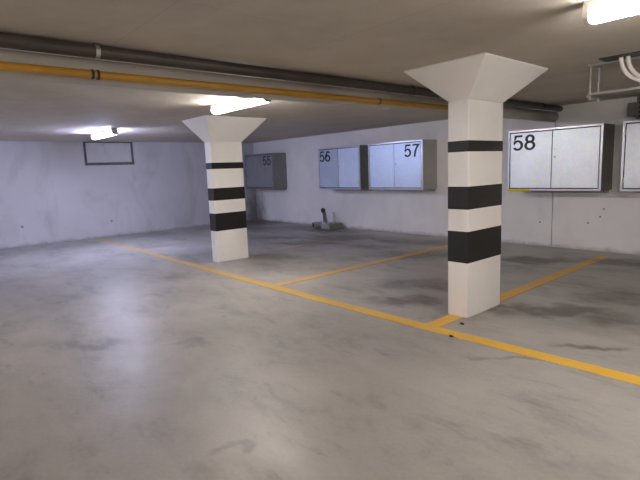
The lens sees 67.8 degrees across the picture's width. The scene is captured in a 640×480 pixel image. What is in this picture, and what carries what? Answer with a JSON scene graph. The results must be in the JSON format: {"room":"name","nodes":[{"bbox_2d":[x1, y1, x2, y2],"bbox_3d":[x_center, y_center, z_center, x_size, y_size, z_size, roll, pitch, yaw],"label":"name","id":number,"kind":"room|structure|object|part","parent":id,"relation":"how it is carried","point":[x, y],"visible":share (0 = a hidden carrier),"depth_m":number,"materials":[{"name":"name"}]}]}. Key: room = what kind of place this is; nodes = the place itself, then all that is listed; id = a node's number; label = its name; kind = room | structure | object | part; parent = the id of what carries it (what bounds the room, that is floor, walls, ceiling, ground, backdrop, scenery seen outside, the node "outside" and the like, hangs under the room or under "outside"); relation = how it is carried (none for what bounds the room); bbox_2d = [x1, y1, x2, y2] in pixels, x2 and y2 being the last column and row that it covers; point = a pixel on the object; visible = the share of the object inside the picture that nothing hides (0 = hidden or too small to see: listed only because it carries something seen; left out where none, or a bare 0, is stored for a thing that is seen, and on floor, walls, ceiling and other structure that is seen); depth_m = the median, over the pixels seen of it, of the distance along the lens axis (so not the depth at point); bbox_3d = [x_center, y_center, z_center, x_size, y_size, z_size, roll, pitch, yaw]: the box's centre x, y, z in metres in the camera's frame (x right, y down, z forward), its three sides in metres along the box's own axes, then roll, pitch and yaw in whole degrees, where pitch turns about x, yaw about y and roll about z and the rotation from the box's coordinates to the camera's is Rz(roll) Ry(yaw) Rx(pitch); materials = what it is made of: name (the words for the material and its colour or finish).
{"room":"parking garage","nodes":[
{"label":"parking garage","id":0,"kind":"room"},
{"bbox_2d":[0,141,256,248],"bbox_3d":[-7.409,-0.994,10.711,14.071,2.424,0.200,-9,11,-41],"label":"wall","id":1,"kind":"structure","parent":0,"point":[47,188],"depth_m":12.10,"materials":[{"name":"white paint"}]},
{"bbox_2d":[83,142,133,165],"bbox_3d":[-5.468,-2.230,12.305,1.240,0.589,0.182,-9,11,-41],"label":"window","id":2,"kind":"structure","parent":1,"relation":"in","point":[95,153],"depth_m":12.22,"materials":[{"name":"white glass"}]},
{"bbox_2d":[0,220,639,479],"bbox_3d":[-0.893,1.124,3.605,14.471,0.200,19.768,-9,11,-41],"label":"floor","id":3,"kind":"structure","parent":0,"point":[117,362],"depth_m":3.69,"materials":[{"name":"concrete"}]},
{"bbox_2d":[182,115,265,261],"bbox_3d":[-1.597,-0.871,8.349,1.160,2.424,0.850,-9,11,-41],"label":"concrete pillar","id":4,"kind":"structure","parent":3,"relation":"on","point":[223,136],"depth_m":8.12,"materials":[{"name":"white paint"}]},
{"bbox_2d":[312,222,321,227],"bbox_3d":[-0.065,-0.402,12.558,0.280,0.158,0.170,-6,9,-25],"label":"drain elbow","id":5,"kind":"object","parent":3,"relation":"on","point":[314,224],"visible":0.84,"depth_m":12.50,"materials":[{"name":"grey metal"}]},
{"bbox_2d":[321,208,342,229],"bbox_3d":[0.249,-0.564,12.332,0.485,0.523,0.522,-9,11,-41],"label":"pipe stub","id":6,"kind":"object","parent":3,"relation":"on","point":[332,225],"visible":1,"depth_m":12.23,"materials":[{"name":"grey metal"}]},
{"bbox_2d":[273,245,447,285],"bbox_3d":[0.943,0.353,7.688,4.175,0.003,0.150,-9,11,-41],"label":"floor line","id":7,"kind":"object","parent":3,"relation":"on","point":[444,246],"visible":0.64,"depth_m":7.32,"materials":[{"name":"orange paint"}]},
{"bbox_2d":[93,238,639,384],"bbox_3d":[-0.971,0.562,6.758,0.249,0.004,14.468,-9,11,-41],"label":"floor line","id":8,"kind":"object","parent":3,"relation":"on","point":[610,373],"visible":1,"depth_m":4.40,"materials":[{"name":"yellow paint"}]},
{"bbox_2d":[404,52,547,317],"bbox_3d":[1.593,-0.483,4.868,1.200,2.424,0.864,-9,11,-41],"label":"concrete pillar","id":9,"kind":"structure","parent":3,"relation":"on","point":[475,88],"depth_m":4.62,"materials":[{"name":"white paint"}]},
{"bbox_2d":[426,256,608,326],"bbox_3d":[2.732,0.536,5.968,4.575,0.003,0.150,-9,11,-41],"label":"floor line","id":10,"kind":"object","parent":3,"relation":"on","point":[442,321],"visible":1,"depth_m":5.86,"materials":[{"name":"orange paint"}]},
{"bbox_2d":[0,0,639,142],"bbox_3d":[-0.993,-1.495,3.221,14.471,0.250,19.768,-9,11,-41],"label":"ceiling","id":11,"kind":"structure","parent":0,"point":[370,40],"depth_m":3.70,"materials":[{"name":"concrete"}]},
{"bbox_2d":[91,128,117,139],"bbox_3d":[-4.250,-2.080,9.361,0.114,0.126,1.266,-9,11,-41],"label":"ceiling lamp","id":12,"kind":"object","parent":11,"relation":"attached to","point":[112,131],"visible":1,"depth_m":9.19,"materials":[{"name":"plastic"}]},
{"bbox_2d":[92,132,112,139],"bbox_3d":[-4.249,-2.055,9.365,0.114,0.076,1.214,-9,11,-41],"label":"diffuser","id":13,"kind":"object","parent":12,"relation":"attached to","point":[97,135],"depth_m":9.37,"materials":[{"name":"white plastic"}]},
{"bbox_2d":[0,61,447,109],"bbox_3d":[-2.115,-1.144,2.825,11.749,0.241,0.071,-9,11,-40],"label":"gas pipe","id":14,"kind":"object","parent":11,"relation":"attached to","point":[4,66],"visible":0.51,"depth_m":3.71,"materials":[{"name":"yellow metal"}]},
{"bbox_2d":[210,97,271,113],"bbox_3d":[-1.017,-1.706,5.967,0.114,0.126,1.266,-9,11,-41],"label":"ceiling lamp","id":15,"kind":"object","parent":11,"relation":"attached to","point":[237,103],"visible":0.66,"depth_m":5.95,"materials":[{"name":"plastic"}]},
{"bbox_2d":[0,49,558,121],"bbox_3d":[-1.323,-1.283,3.657,14.052,0.270,0.196,-9,11,-40],"label":"drain pipe","id":16,"kind":"object","parent":11,"relation":"hanging from","point":[6,55],"visible":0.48,"depth_m":3.92,"materials":[{"name":"grey plastic"}]},
{"bbox_2d":[0,32,562,111],"bbox_3d":[-1.254,-1.358,3.563,14.052,0.100,0.098,-9,11,-40],"label":"pipe","id":17,"kind":"object","parent":11,"relation":"attached to","point":[7,40],"visible":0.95,"depth_m":3.76,"materials":[{"name":"metal"}]},
{"bbox_2d":[582,0,639,24],"bbox_3d":[2.014,-1.297,2.383,0.114,0.126,1.266,-9,11,-41],"label":"ceiling lamp","id":18,"kind":"object","parent":11,"relation":"attached to","point":[594,11],"visible":1,"depth_m":2.73,"materials":[{"name":"plastic"}]},
{"bbox_2d":[586,56,639,101],"bbox_3d":[3.362,-1.491,4.075,0.330,0.335,1.925,-9,11,-41],"label":"cable tray","id":19,"kind":"object","parent":11,"relation":"hanging from","point":[597,95],"visible":1,"depth_m":4.69,"materials":[{"name":"metal"}]},
{"bbox_3d":[2.678,-1.572,4.718,0.024,0.310,0.024,-9,11,-41],"label":"hanger rod","id":20,"kind":"part","parent":19,"relation":"part of","materials":[{"name":"metal"}]},
{"bbox_3d":[2.843,-1.599,4.861,0.024,0.310,0.024,-9,11,-41],"label":"hanger rod","id":21,"kind":"part","parent":19,"relation":"part of","materials":[{"name":"metal"}]},
{"bbox_3d":[3.303,-1.370,4.033,0.004,0.022,1.920,-9,11,-41],"label":"rail","id":22,"kind":"part","parent":19,"relation":"part of","materials":[{"name":"metal"}]},
{"bbox_3d":[3.387,-1.375,4.107,0.220,0.003,1.920,-9,11,-41],"label":"tray plate","id":23,"kind":"part","parent":19,"relation":"part of","materials":[{"name":"grey metal"}]},
{"bbox_2d":[619,57,639,81],"bbox_3d":[3.343,-1.502,4.005,1.406,0.275,0.213,4,11,38],"label":"conduit","id":24,"kind":"object","parent":19,"relation":"on","point":[625,71],"visible":1,"depth_m":4.36,"materials":[{"name":"white plastic"}]},
{"bbox_2d":[626,56,639,78],"bbox_3d":[3.387,-1.505,4.018,1.364,0.276,0.246,4,10,35],"label":"conduit","id":25,"kind":"object","parent":19,"relation":"on","point":[633,71],"visible":1,"depth_m":4.31,"materials":[{"name":"white plastic"}]},
{"bbox_2d":[599,51,639,61],"bbox_3d":[2.763,-1.670,4.339,0.200,0.012,0.340,-9,11,-41],"label":"ceiling hatch","id":26,"kind":"object","parent":11,"relation":"attached to","point":[637,53],"visible":0.89,"depth_m":4.32,"materials":[{"name":"metal"}]},
{"bbox_2d":[253,96,639,254],"bbox_3d":[4.405,-1.058,8.055,0.200,2.424,19.368,-9,11,-41],"label":"wall","id":27,"kind":"structure","parent":0,"point":[564,217],"depth_m":9.94,"materials":[{"name":"white paint"}]},
{"bbox_2d":[245,153,287,189],"bbox_3d":[-1.635,-2.033,14.286,0.508,1.075,1.430,-9,11,-41],"label":"upper cabinet","id":28,"kind":"object","parent":27,"relation":"attached to","point":[266,171],"visible":1,"depth_m":13.89,"materials":[{"name":"metal"}]},
{"bbox_3d":[-2.035,-2.060,14.381,0.014,0.926,0.662,-9,11,-41],"label":"door","id":29,"kind":"part","parent":28,"relation":"part of","materials":[{"name":"grey metal"}]},
{"bbox_3d":[-1.809,-2.032,14.132,0.030,1.020,1.430,-9,11,-41],"label":"frame","id":30,"kind":"part","parent":28,"relation":"part of","materials":[{"name":"grey metal"}]},
{"bbox_3d":[-1.589,-2.003,13.878,0.014,0.926,0.662,-9,11,-41],"label":"door","id":31,"kind":"part","parent":28,"relation":"part of","materials":[{"name":"grey metal"}]},
{"bbox_3d":[-1.470,-1.553,14.486,0.120,0.055,1.350,-9,11,-41],"label":"mounting rail","id":32,"kind":"part","parent":28,"relation":"part of","materials":[{"name":"grey metal"}]},
{"bbox_2d":[318,145,373,190],"bbox_3d":[0.624,-1.746,11.737,0.508,1.075,1.455,-9,11,-41],"label":"upper cabinet","id":33,"kind":"object","parent":27,"relation":"attached to","point":[344,167],"visible":1,"depth_m":11.44,"materials":[{"name":"metal"}]},
{"bbox_3d":[0.220,-1.773,11.837,0.014,0.926,0.674,-9,11,-41],"label":"door","id":34,"kind":"part","parent":33,"relation":"part of","materials":[{"name":"grey metal"}]},
{"bbox_3d":[0.674,-1.716,11.325,0.014,0.926,0.674,-9,11,-41],"label":"door","id":35,"kind":"part","parent":33,"relation":"part of","materials":[{"name":"grey metal"}]},
{"bbox_3d":[0.789,-1.266,11.938,0.120,0.055,1.375,-9,11,-41],"label":"mounting rail","id":36,"kind":"part","parent":33,"relation":"part of","materials":[{"name":"grey metal"}]},
{"bbox_2d":[368,139,436,190],"bbox_3d":[1.779,-1.600,10.434,0.508,1.075,1.500,-9,11,-41],"label":"upper cabinet","id":37,"kind":"object","parent":27,"relation":"attached to","point":[411,165],"visible":1,"depth_m":10.09,"materials":[{"name":"metal"}]},
{"bbox_3d":[1.367,-1.628,10.542,0.014,0.926,0.697,-9,11,-41],"label":"door","id":38,"kind":"part","parent":37,"relation":"part of","materials":[{"name":"grey metal"}]},
{"bbox_3d":[1.836,-1.568,10.013,0.014,0.926,0.697,-9,11,-41],"label":"door","id":39,"kind":"part","parent":37,"relation":"part of","materials":[{"name":"grey metal"}]},
{"bbox_3d":[1.944,-1.120,10.634,0.120,0.055,1.420,-9,11,-41],"label":"mounting rail","id":40,"kind":"part","parent":37,"relation":"part of","materials":[{"name":"grey metal"}]},
{"bbox_2d":[507,123,614,192],"bbox_3d":[3.973,-1.321,7.958,0.508,1.075,1.500,-9,11,-41],"label":"upper cabinet","id":41,"kind":"object","parent":27,"relation":"attached to","point":[578,158],"visible":1,"depth_m":7.68,"materials":[{"name":"metal"}]},
{"bbox_3d":[3.562,-1.349,8.066,0.014,0.926,0.697,-9,11,-41],"label":"door","id":42,"kind":"part","parent":41,"relation":"part of","materials":[{"name":"grey metal"}]},
{"bbox_3d":[4.138,-0.841,8.159,0.120,0.055,1.420,-9,11,-41],"label":"mounting rail","id":43,"kind":"part","parent":41,"relation":"part of","materials":[{"name":"grey metal"}]},
{"bbox_3d":[4.030,-1.289,7.537,0.014,0.926,0.697,-9,11,-41],"label":"door","id":44,"kind":"part","parent":41,"relation":"part of","materials":[{"name":"grey metal"}]},
{"bbox_2d":[620,120,639,192],"bbox_3d":[5.136,-1.173,6.646,0.508,1.075,1.500,-9,11,-41],"label":"upper cabinet","id":45,"kind":"object","parent":27,"relation":"attached to","point":[630,158],"visible":1,"depth_m":6.96,"materials":[{"name":"metal"}]},
{"bbox_2d":[627,96,639,118],"bbox_3d":[4.779,-1.952,7.033,0.348,0.320,0.340,-9,11,-41],"label":"bracket","id":46,"kind":"object","parent":27,"relation":"attached to","point":[633,109],"visible":1,"depth_m":7.00,"materials":[{"name":"brown metal"}]}
]}

